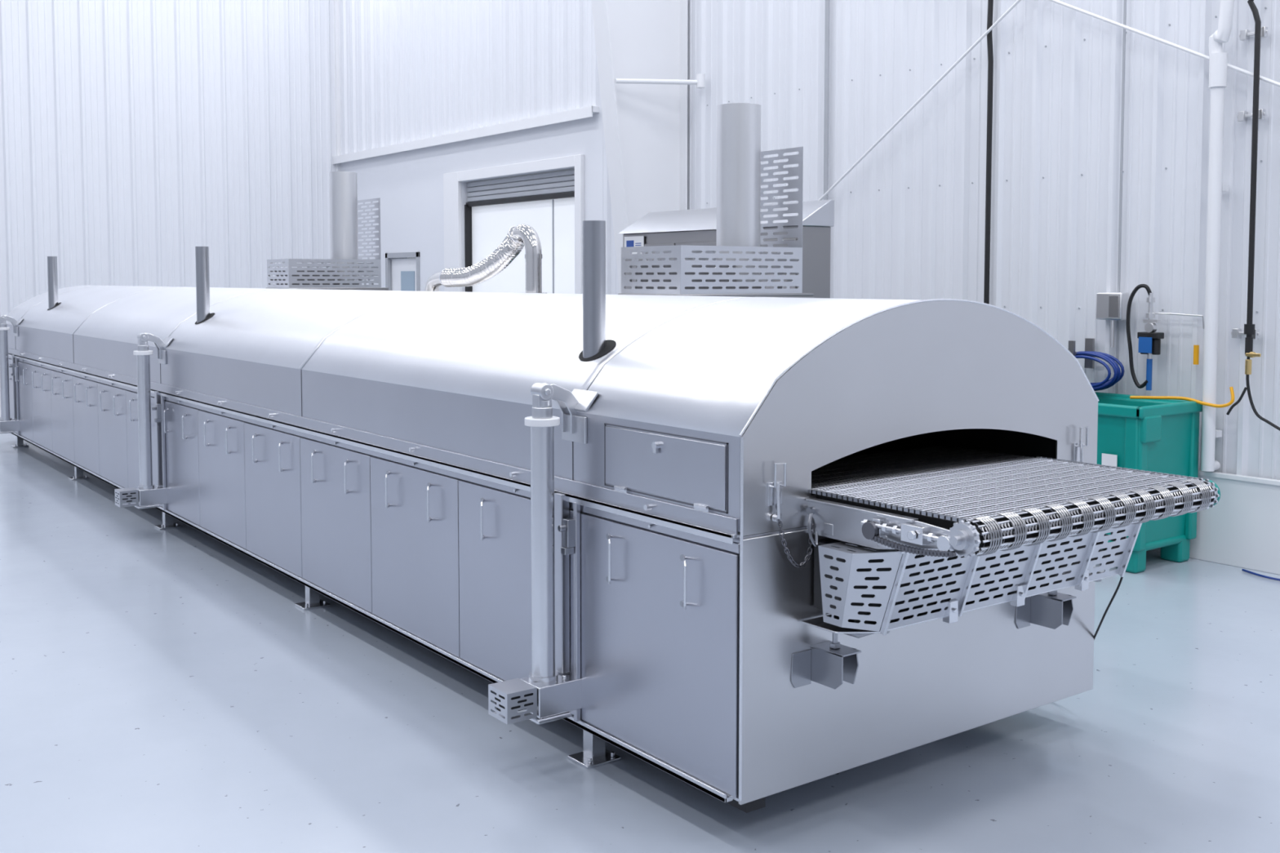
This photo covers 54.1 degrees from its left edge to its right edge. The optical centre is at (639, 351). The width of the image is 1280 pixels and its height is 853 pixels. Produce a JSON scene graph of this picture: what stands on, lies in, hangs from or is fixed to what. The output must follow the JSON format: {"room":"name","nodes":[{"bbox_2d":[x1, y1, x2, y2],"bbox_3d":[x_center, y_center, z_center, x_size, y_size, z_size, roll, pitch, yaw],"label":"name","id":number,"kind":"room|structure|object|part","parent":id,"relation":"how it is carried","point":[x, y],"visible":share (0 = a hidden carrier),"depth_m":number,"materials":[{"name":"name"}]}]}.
{"room":"processing plant","nodes":[
{"label":"processing plant","id":0,"kind":"room"},
{"bbox_2d":[0,0,336,315],"bbox_3d":[-9.677,-2.848,14.566,13.000,7.500,0.182,-2,4,-36],"label":"wall","id":1,"kind":"structure","parent":0,"point":[136,135],"depth_m":16.88,"materials":[{"name":"white metal"}]},
{"bbox_2d":[333,0,341,171],"bbox_3d":[-4.416,-3.317,18.322,0.050,7.000,0.060,-2,4,-36],"label":"trim","id":2,"kind":"structure","parent":1,"relation":"attached to","point":[335,2],"depth_m":18.27,"materials":[{"name":"white paint"}]},
{"bbox_2d":[0,433,1279,852],"bbox_3d":[-2.519,1.506,5.285,13.600,0.120,24.100,-2,4,-36],"label":"floor","id":3,"kind":"structure","parent":0,"point":[166,691],"depth_m":4.72,"materials":[{"name":"grey concrete"}]},
{"bbox_2d":[266,171,388,290],"bbox_3d":[-2.815,-0.262,11.246,0.920,2.680,0.650,-2,4,-36],"label":"exhaust stack","id":4,"kind":"object","parent":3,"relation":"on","point":[344,269],"visible":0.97,"depth_m":11.16,"materials":[{"name":"metal"}]},
{"bbox_2d":[0,220,1098,813],"bbox_3d":[-2.649,0.246,9.015,2.135,1.965,12.057,-2,4,-36],"label":"oven","id":5,"kind":"object","parent":3,"relation":"on","point":[591,505],"visible":0.95,"depth_m":4.60,"materials":[{"name":"silver metal"}]},
{"bbox_3d":[-3.466,0.986,8.476,0.100,0.080,0.080,-2,4,-36],"label":"motor","id":6,"kind":"part","parent":5,"relation":"part of","materials":[{"name":"silver metal"}]},
{"bbox_3d":[-2.546,1.060,9.162,1.830,0.026,12.000,-2,4,-36],"label":"rail","id":7,"kind":"part","parent":5,"relation":"part of","materials":[{"name":"silver metal"}]},
{"bbox_3d":[-2.540,0.272,9.121,1.816,0.050,12.000,-2,4,-36],"label":"rail","id":8,"kind":"part","parent":5,"relation":"part of","materials":[{"name":"silver metal"}]},
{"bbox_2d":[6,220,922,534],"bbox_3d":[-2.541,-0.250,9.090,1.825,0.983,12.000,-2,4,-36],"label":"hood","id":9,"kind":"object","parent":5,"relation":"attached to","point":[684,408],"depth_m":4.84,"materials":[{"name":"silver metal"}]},
{"bbox_2d":[425,223,557,293],"bbox_3d":[-0.946,-0.506,7.565,0.325,0.475,1.720,-2,4,-36],"label":"duct","id":10,"kind":"object","parent":5,"relation":"on","point":[517,237],"visible":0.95,"depth_m":7.14,"materials":[{"name":"silver metal"}]},
{"bbox_3d":[-0.445,1.223,4.394,0.100,0.080,0.080,-2,4,-36],"label":"motor","id":11,"kind":"part","parent":5,"relation":"part of","materials":[{"name":"silver metal"}]},
{"bbox_3d":[0.071,0.370,4.062,0.006,0.200,0.635,-2,4,-36],"label":"hatch panel","id":12,"kind":"part","parent":5,"relation":"part of","materials":[{"name":"silver metal"}]},
{"bbox_3d":[0.484,0.563,3.866,0.164,0.210,0.036,-2,4,-36],"label":"safety chain","id":13,"kind":"part","parent":5,"relation":"part of","materials":[{"name":"metal"}]},
{"bbox_3d":[-2.538,0.660,9.144,1.812,0.813,12.022,-2,4,-36],"label":"plate","id":14,"kind":"part","parent":5,"relation":"part of","materials":[{"name":"silver metal"}]},
{"bbox_3d":[1.030,0.176,4.280,1.810,0.696,0.006,-2,4,-36],"label":"plate","id":15,"kind":"part","parent":5,"relation":"part of","materials":[{"name":"silver metal"}]},
{"bbox_2d":[790,444,1220,688],"bbox_3d":[1.157,0.943,4.568,1.905,1.095,1.569,-2,4,-36],"label":"conveyor","id":16,"kind":"object","parent":5,"relation":"attached to","point":[918,535],"visible":0.96,"depth_m":3.91,"materials":[{"name":"silver metal"}]},
{"bbox_3d":[0.759,0.537,3.552,0.016,0.065,0.340,-2,4,-36],"label":"drive chain","id":17,"kind":"part","parent":16,"relation":"part of","materials":[{"name":"metal"}]},
{"bbox_3d":[1.151,0.695,4.171,1.368,0.279,0.335,-2,4,-36],"label":"guard frame","id":18,"kind":"part","parent":16,"relation":"part of","materials":[{"name":"silver metal"}]},
{"bbox_3d":[1.185,0.431,4.056,1.207,0.010,0.632,-2,4,-36],"label":"edge chain","id":19,"kind":"part","parent":16,"relation":"part of","materials":[{"name":"silver metal"}]},
{"bbox_2d":[591,0,688,293],"bbox_3d":[-0.144,-2.617,11.437,1.319,7.400,0.300,-2,4,-36],"label":"wall column","id":20,"kind":"structure","parent":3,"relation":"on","point":[599,7],"depth_m":11.42,"materials":[{"name":"white metal"}]},
{"bbox_2d":[606,0,679,226],"bbox_3d":[-0.143,-2.627,11.437,1.293,7.380,0.010,-2,4,-36],"label":"wall panel","id":21,"kind":"object","parent":20,"relation":"attached to","point":[645,34],"visible":0.44,"depth_m":11.61,"materials":[{"name":"white paint"}]},
{"bbox_2d":[614,73,705,88],"bbox_3d":[0.187,-2.472,11.379,0.859,0.122,0.079,-1,3,-18],"label":"strut","id":22,"kind":"object","parent":20,"relation":"attached to","point":[700,82],"visible":1,"depth_m":11.39,"materials":[{"name":"white paint"}]},
{"bbox_2d":[617,102,813,297],"bbox_3d":[0.394,-0.010,6.911,0.920,2.680,0.650,-2,4,-36],"label":"exhaust stack","id":23,"kind":"object","parent":3,"relation":"on","point":[734,267],"visible":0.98,"depth_m":6.82,"materials":[{"name":"metal"}]},
{"bbox_2d":[617,200,834,297],"bbox_3d":[0.532,0.122,8.696,0.328,2.250,1.920,-2,4,-36],"label":"machine housing","id":24,"kind":"object","parent":3,"relation":"on","point":[694,227],"visible":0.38,"depth_m":8.16,"materials":[{"name":"metal"}]},
{"bbox_2d":[626,240,640,247],"bbox_3d":[-0.046,-0.788,9.186,0.002,0.050,0.180,-2,4,-36],"label":"print","id":25,"kind":"object","parent":24,"relation":"attached to","point":[628,242],"depth_m":9.19},
{"bbox_3d":[-0.044,-0.778,9.189,0.004,0.130,0.240,-2,4,-36],"label":"name plate","id":26,"kind":"part","parent":24,"relation":"part of","materials":[{"name":"white plastic"}]},
{"bbox_2d":[1094,391,1202,573],"bbox_3d":[2.864,0.787,8.008,0.690,1.000,1.167,-2,4,-36],"label":"bin","id":27,"kind":"object","parent":3,"relation":"on","point":[1153,435],"visible":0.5,"depth_m":7.54,"materials":[{"name":"teal plastic"}]},
{"bbox_2d":[1129,345,1234,408],"bbox_3d":[3.348,0.147,7.717,0.595,0.367,0.201,2,4,32],"label":"air hose","id":28,"kind":"object","parent":27,"relation":"on","point":[1196,348],"visible":1,"depth_m":7.74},
{"bbox_2d":[1241,568,1279,581],"bbox_3d":[4.010,1.348,6.811,0.138,0.014,1.604,-2,4,-35],"label":"cable","id":29,"kind":"object","parent":3,"relation":"on","point":[1242,570],"visible":1,"depth_m":7.35,"materials":[{"name":"blue plastic"}]},
{"bbox_2d":[338,0,1279,479],"bbox_3d":[2.736,-2.522,8.940,0.332,7.500,23.700,-2,4,-36],"label":"wall","id":30,"kind":"structure","parent":0,"point":[411,70],"depth_m":9.32,"materials":[{"name":"white metal"}]},
{"bbox_2d":[385,252,420,291],"bbox_3d":[-3.171,-0.278,16.873,0.065,2.100,1.010,-2,4,-36],"label":"door","id":31,"kind":"structure","parent":30,"relation":"in","point":[407,277],"depth_m":16.80,"materials":[{"name":"metal"}]},
{"bbox_2d":[391,257,416,291],"bbox_3d":[-3.129,-0.239,16.907,0.050,2.020,0.850,-2,4,-36],"label":"door leaf","id":32,"kind":"structure","parent":31,"relation":"attached to","point":[398,265],"depth_m":16.99,"materials":[{"name":"white paint"}]},
{"bbox_3d":[-3.106,-0.749,16.800,0.015,0.650,0.400,-2,4,-36],"label":"glass","id":33,"kind":"part","parent":31,"relation":"part of","materials":[{"name":"blue glass"}]},
{"bbox_2d":[332,106,599,164],"bbox_3d":[-2.458,-2.637,15.664,0.100,0.110,6.720,-2,4,-36],"label":"trim","id":34,"kind":"structure","parent":30,"relation":"attached to","point":[585,112],"depth_m":14.89,"materials":[{"name":"white paint"}]},
{"bbox_2d":[443,154,584,293],"bbox_3d":[-1.525,-0.624,14.559,0.050,3.060,3.090,-2,4,-36],"label":"trim","id":35,"kind":"structure","parent":30,"relation":"attached to","point":[452,181],"depth_m":14.61,"materials":[{"name":"white paint"}]},
{"bbox_2d":[464,191,574,292],"bbox_3d":[-1.363,-0.435,14.527,0.080,2.685,2.590,-2,4,-36],"label":"door frame","id":36,"kind":"structure","parent":30,"relation":"in","point":[468,207],"depth_m":15.34,"materials":[{"name":"black metal"}]},
{"bbox_2d":[466,168,574,202],"bbox_3d":[-1.355,-1.900,14.448,0.060,0.236,2.550,-2,4,-36],"label":"roller shutter","id":37,"kind":"object","parent":36,"relation":"attached to","point":[562,181],"visible":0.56,"depth_m":14.39,"materials":[{"name":"grey metal"}]},
{"bbox_2d":[551,199,554,293],"bbox_3d":[-0.970,-0.380,14.056,0.010,2.630,0.020,-2,4,-36],"label":"leaf seam","id":38,"kind":"object","parent":36,"relation":"attached to","point":[553,201],"visible":0.36,"depth_m":14.00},
{"bbox_2d":[471,197,574,293],"bbox_3d":[-1.315,-0.424,14.564,0.040,2.660,2.590,-2,4,-36],"label":"door leaf","id":39,"kind":"structure","parent":30,"relation":"in","point":[491,224],"depth_m":14.42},
{"bbox_2d":[823,0,829,199],"bbox_3d":[1.533,-2.879,10.259,0.012,6.940,0.040,-2,4,-36],"label":"trim","id":40,"kind":"structure","parent":30,"relation":"attached to","point":[827,2],"depth_m":10.30,"materials":[{"name":"white metal"}]},
{"bbox_2d":[817,0,1021,200],"bbox_3d":[1.901,-1.680,9.710,0.022,3.368,5.062,-2,4,-36],"label":"rod","id":41,"kind":"object","parent":30,"relation":"attached to","point":[1017,2],"visible":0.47,"depth_m":9.36,"materials":[{"name":"white paint"}]},
{"bbox_2d":[983,0,993,304],"bbox_3d":[2.500,-2.172,8.948,0.038,6.200,0.058,-2,4,-36],"label":"conduit","id":42,"kind":"object","parent":30,"relation":"attached to","point":[990,2],"visible":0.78,"depth_m":8.97,"materials":[{"name":"plastic"}]},
{"bbox_2d":[1068,337,1124,391],"bbox_3d":[2.982,0.090,8.290,0.222,0.340,0.471,-2,4,-36],"label":"coil","id":43,"kind":"object","parent":30,"relation":"hanging from","point":[1089,354],"visible":0.68,"depth_m":8.18,"materials":[{"name":"rubber"}]},
{"bbox_2d":[1095,292,1128,347],"bbox_3d":[3.095,-0.207,8.226,0.094,0.360,0.190,-2,4,-36],"label":"junction box","id":44,"kind":"object","parent":30,"relation":"attached to","point":[1112,306],"visible":0.95,"depth_m":8.18,"materials":[{"name":"metal"}]},
{"bbox_2d":[1115,0,1126,393],"bbox_3d":[3.141,-2.753,8.091,0.008,6.940,0.015,-2,4,-36],"label":"trim","id":45,"kind":"structure","parent":30,"relation":"attached to","point":[1125,1],"depth_m":8.18,"materials":[{"name":"white metal"}]},
{"bbox_2d":[1048,0,1279,87],"bbox_3d":[3.596,-1.659,7.447,0.022,3.050,6.210,-2,4,-36],"label":"rod","id":46,"kind":"object","parent":30,"relation":"attached to","point":[1143,33],"visible":1,"depth_m":7.88,"materials":[{"name":"white paint"}]},
{"bbox_2d":[1125,284,1204,390],"bbox_3d":[3.292,-0.086,7.901,0.094,0.676,0.500,-3,4,-40],"label":"air regulator","id":47,"kind":"object","parent":30,"relation":"attached to","point":[1149,342],"visible":1,"depth_m":7.96,"materials":[{"name":"black rubber"}]},
{"bbox_2d":[1151,469,1279,574],"bbox_3d":[4.605,1.107,6.300,0.042,0.560,16.900,-2,4,-36],"label":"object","id":48,"kind":"structure","parent":30,"relation":"attached to","point":[1242,530],"depth_m":7.59,"materials":[{"name":"white paint"}]},
{"bbox_2d":[1200,0,1234,471],"bbox_3d":[3.506,-1.725,7.543,0.139,4.930,0.152,-2,4,-36],"label":"drain pipe","id":49,"kind":"object","parent":30,"relation":"attached to","point":[1218,61],"visible":1,"depth_m":7.58,"materials":[{"name":"paint"}]},
{"bbox_2d":[1226,0,1279,431],"bbox_3d":[3.689,-2.336,7.276,0.120,5.678,0.444,-2,4,-36],"label":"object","id":50,"kind":"object","parent":30,"relation":"attached to","point":[1250,331],"visible":1,"depth_m":7.41,"materials":[{"name":"plastic"}]}
]}

